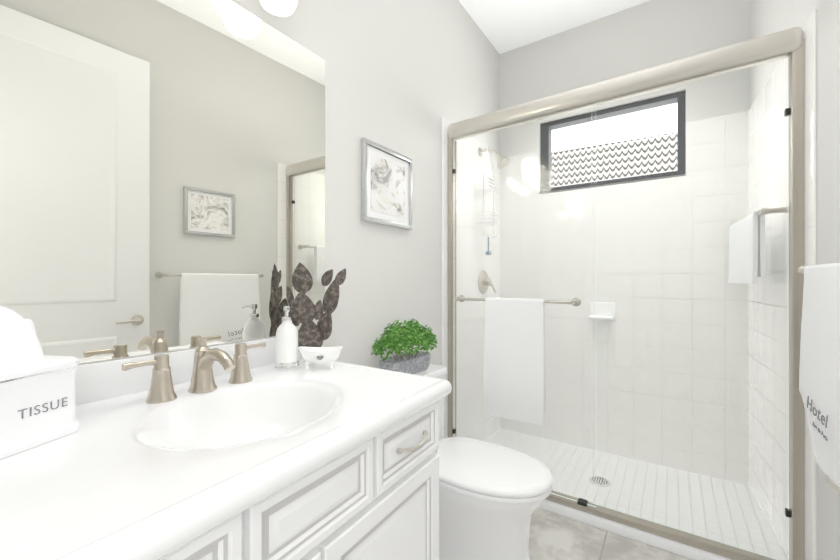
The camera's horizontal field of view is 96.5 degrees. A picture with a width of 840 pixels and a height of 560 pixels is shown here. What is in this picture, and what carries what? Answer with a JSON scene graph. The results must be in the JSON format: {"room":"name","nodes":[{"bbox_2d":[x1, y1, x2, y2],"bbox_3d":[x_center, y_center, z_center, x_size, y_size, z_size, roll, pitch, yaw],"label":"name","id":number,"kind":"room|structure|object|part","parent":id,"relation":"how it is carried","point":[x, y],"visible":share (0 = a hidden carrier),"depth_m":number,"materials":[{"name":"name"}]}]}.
{"room":"bathroom","nodes":[
{"label":"bathroom","id":0,"kind":"room"},
{"bbox_2d":[79,0,499,367],"bbox_3d":[-0.289,-0.304,1.698,0.120,2.950,3.600,0,0,34],"label":"wall","id":1,"kind":"structure","parent":0,"point":[403,77],"depth_m":1.80,"materials":[{"name":"white paint"}]},
{"bbox_2d":[0,0,324,363],"bbox_3d":[-0.771,-0.332,0.867,0.006,1.047,1.433,0,0,34],"label":"mirror","id":2,"kind":"object","parent":1,"relation":"attached to","point":[162,175],"visible":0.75,"depth_m":0.98,"materials":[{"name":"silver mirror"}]},
{"bbox_2d":[259,0,297,16],"bbox_3d":[-0.592,-0.998,0.987,0.167,0.305,0.600,0,0,34],"label":"sconce","id":3,"kind":"object","parent":1,"relation":"attached to","point":[282,8],"visible":1,"depth_m":1.17,"materials":[{"name":"white glass"}]},
{"bbox_2d":[361,137,411,229],"bbox_3d":[-0.148,-0.438,1.779,0.021,0.362,0.364,0,0,34],"label":"framed picture","id":4,"kind":"object","parent":1,"relation":"attached to","point":[386,186],"visible":1,"depth_m":1.76,"materials":[{"name":"silver metal"}]},
{"bbox_2d":[442,117,499,440],"bbox_3d":[0.380,0.106,2.577,0.008,2.130,0.895,0,0,34],"label":"wall tile","id":5,"kind":"structure","parent":1,"relation":"attached to","point":[466,280],"depth_m":2.51,"materials":[{"name":"white tile"}]},
{"bbox_2d":[478,270,495,293],"bbox_3d":[0.479,0.014,2.651,0.072,0.170,0.170,0,0,34],"label":"shower valve","id":6,"kind":"object","parent":5,"relation":"attached to","point":[483,274],"depth_m":2.64,"materials":[{"name":"silver metal"}]},
{"bbox_2d":[475,147,509,254],"bbox_3d":[0.509,-0.552,2.569,0.217,0.753,0.176,0,0,34],"label":"shower caddy","id":7,"kind":"object","parent":5,"relation":"attached to","point":[502,159],"depth_m":2.56,"materials":[{"name":"silver metal"}]},
{"bbox_2d":[458,0,650,53],"bbox_3d":[0.518,-1.830,1.157,2.065,0.100,3.600,0,0,34],"label":"ceiling","id":8,"kind":"structure","parent":0,"point":[505,25],"depth_m":2.52,"materials":[{"name":"white paint"}]},
{"bbox_2d":[528,508,691,559],"bbox_3d":[0.518,1.220,1.154,2.065,0.100,3.600,0,0,34],"label":"floor","id":9,"kind":"structure","parent":0,"point":[553,536],"depth_m":1.66,"materials":[{"name":"tile"}]},
{"bbox_2d":[0,337,451,559],"bbox_3d":[-0.515,0.658,0.643,0.674,1.022,1.349,0,0,34],"label":"bathroom vanity","id":10,"kind":"object","parent":9,"relation":"on","point":[245,450],"visible":1,"depth_m":0.70,"materials":[{"name":"white"}]},
{"bbox_2d":[0,306,78,458],"bbox_3d":[-0.714,0.160,0.644,0.143,0.238,0.158,0,0,10],"label":"tissue box","id":11,"kind":"object","parent":10,"relation":"on","point":[37,397],"visible":1,"depth_m":0.64,"materials":[{"name":"white ceramic"}]},
{"bbox_2d":[275,306,298,369],"bbox_3d":[-0.428,0.181,1.207,0.076,0.197,0.075,0,0,34],"label":"soap dispenser","id":12,"kind":"object","parent":10,"relation":"on","point":[286,344],"visible":1,"depth_m":1.18,"materials":[{"name":"white ceramic"}]},
{"bbox_2d":[284,262,345,361],"bbox_3d":[-0.363,0.110,1.286,0.179,0.340,0.146,0,0,34],"label":"sculpture","id":13,"kind":"object","parent":10,"relation":"on","point":[305,311],"visible":0.83,"depth_m":1.27,"materials":[{"name":"metal"}]},
{"bbox_2d":[298,346,342,368],"bbox_3d":[-0.317,0.246,1.198,0.120,0.067,0.101,0,0,34],"label":"bowl","id":14,"kind":"object","parent":10,"relation":"on","point":[318,355],"visible":1,"depth_m":1.18,"materials":[{"name":"white ceramic"}]},
{"bbox_2d":[414,364,552,559],"bbox_3d":[0.166,0.798,1.578,0.756,0.745,0.416,0,0,34],"label":"toilet","id":15,"kind":"object","parent":9,"relation":"on","point":[493,497],"visible":0.54,"depth_m":1.40,"materials":[{"name":"white ceramic"}]},
{"bbox_2d":[371,318,437,373],"bbox_3d":[-0.062,0.300,1.720,0.229,0.249,0.415,0,0,34],"label":"potted plant","id":16,"kind":"object","parent":15,"relation":"on","point":[411,361],"visible":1,"depth_m":1.66,"materials":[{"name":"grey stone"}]},
{"bbox_2d":[486,428,787,559],"bbox_3d":[1.050,1.163,2.196,1.529,0.017,0.761,0,0,34],"label":"mosaic shower floor","id":17,"kind":"structure","parent":9,"relation":"on","point":[578,457],"depth_m":2.05,"materials":[{"name":"white tile"}]},
{"bbox_3d":[1.034,1.156,2.157,0.110,0.004,0.110,0,0,34],"label":"floor drain grate","id":18,"kind":"part","parent":17,"relation":"part of","materials":[{"name":"silver metal"}]},
{"bbox_2d":[500,0,749,156],"bbox_3d":[1.323,-0.303,2.603,1.785,2.950,0.200,0,0,34],"label":"wall","id":19,"kind":"structure","parent":0,"point":[648,34],"depth_m":2.45,"materials":[{"name":"white paint"}]},
{"bbox_2d":[540,90,685,193],"bbox_3d":[1.278,-0.898,2.568,0.885,0.531,0.108,0,0,34],"label":"window","id":20,"kind":"structure","parent":19,"relation":"in","point":[616,111],"depth_m":2.54,"materials":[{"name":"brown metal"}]},
{"bbox_2d":[500,110,748,484],"bbox_3d":[1.265,0.106,2.516,1.545,2.130,0.008,0,0,34],"label":"wall tile","id":21,"kind":"structure","parent":19,"relation":"attached to","point":[582,274],"depth_m":2.39,"materials":[{"name":"white tile"}]},
{"bbox_2d":[589,302,614,319],"bbox_3d":[1.211,0.209,2.502,0.160,0.115,0.074,0,0,34],"label":"soap dish","id":22,"kind":"object","parent":21,"relation":"attached to","point":[606,307],"depth_m":2.51,"materials":[{"name":"white ceramic"}]},
{"bbox_2d":[750,0,839,559],"bbox_3d":[1.052,-0.306,0.604,0.120,2.950,4.030,0,0,30],"label":"wall","id":23,"kind":"structure","parent":0,"point":[767,17],"depth_m":1.27,"materials":[{"name":"white paint"}]},
{"bbox_2d":[448,27,804,559],"bbox_3d":[0.797,0.086,1.820,1.527,2.084,0.122,0,0,34],"label":"shower door frame","id":24,"kind":"object","parent":23,"relation":"attached to","point":[514,374],"visible":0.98,"depth_m":1.72,"materials":[{"name":"clear glass"}]},
{"bbox_2d":[538,500,731,559],"bbox_3d":[0.812,1.150,1.841,1.545,0.042,0.093,0,0,34],"label":"sill","id":25,"kind":"structure","parent":23,"relation":"attached to","point":[681,549],"depth_m":1.69,"materials":[{"name":"white stone"}]},
{"bbox_2d":[748,9,816,559],"bbox_3d":[1.635,0.105,1.731,0.008,2.130,0.935,0,0,30],"label":"wall tile","id":26,"kind":"structure","parent":23,"relation":"attached to","point":[770,187],"depth_m":1.69,"materials":[{"name":"white tile"}]},
{"bbox_2d":[728,206,788,283],"bbox_3d":[1.609,-0.145,1.807,0.109,0.322,0.664,0,0,30],"label":"towel rail","id":27,"kind":"object","parent":26,"relation":"attached to","point":[752,220],"depth_m":1.69,"materials":[{"name":"white fabric"}]},
{"bbox_2d":[798,262,839,486],"bbox_3d":[1.100,0.239,0.918,0.111,0.588,0.693,0,0,30],"label":"towel","id":28,"kind":"object","parent":23,"relation":"attached to","point":[819,380],"visible":1,"depth_m":1.06,"materials":[{"name":"white fabric"}]},
{"bbox_2d":[826,475,839,495],"bbox_3d":[1.157,0.570,0.982,0.090,0.051,0.176,0,0,34],"label":"paper holder","id":29,"kind":"object","parent":23,"relation":"attached to","point":[830,481],"visible":0.65,"depth_m":1.04,"materials":[{"name":"silver metal"}]},
{"label":"outside","id":30,"kind":"structure","parent":0,"visible":0},
{"bbox_2d":[552,132,677,187],"bbox_3d":[2.063,-1.669,5.541,3.503,1.894,4.100,0,0,34],"label":"roof","id":31,"kind":"structure","parent":30,"point":[656,144],"depth_m":6.95,"materials":[{"name":"tile"}]}
]}

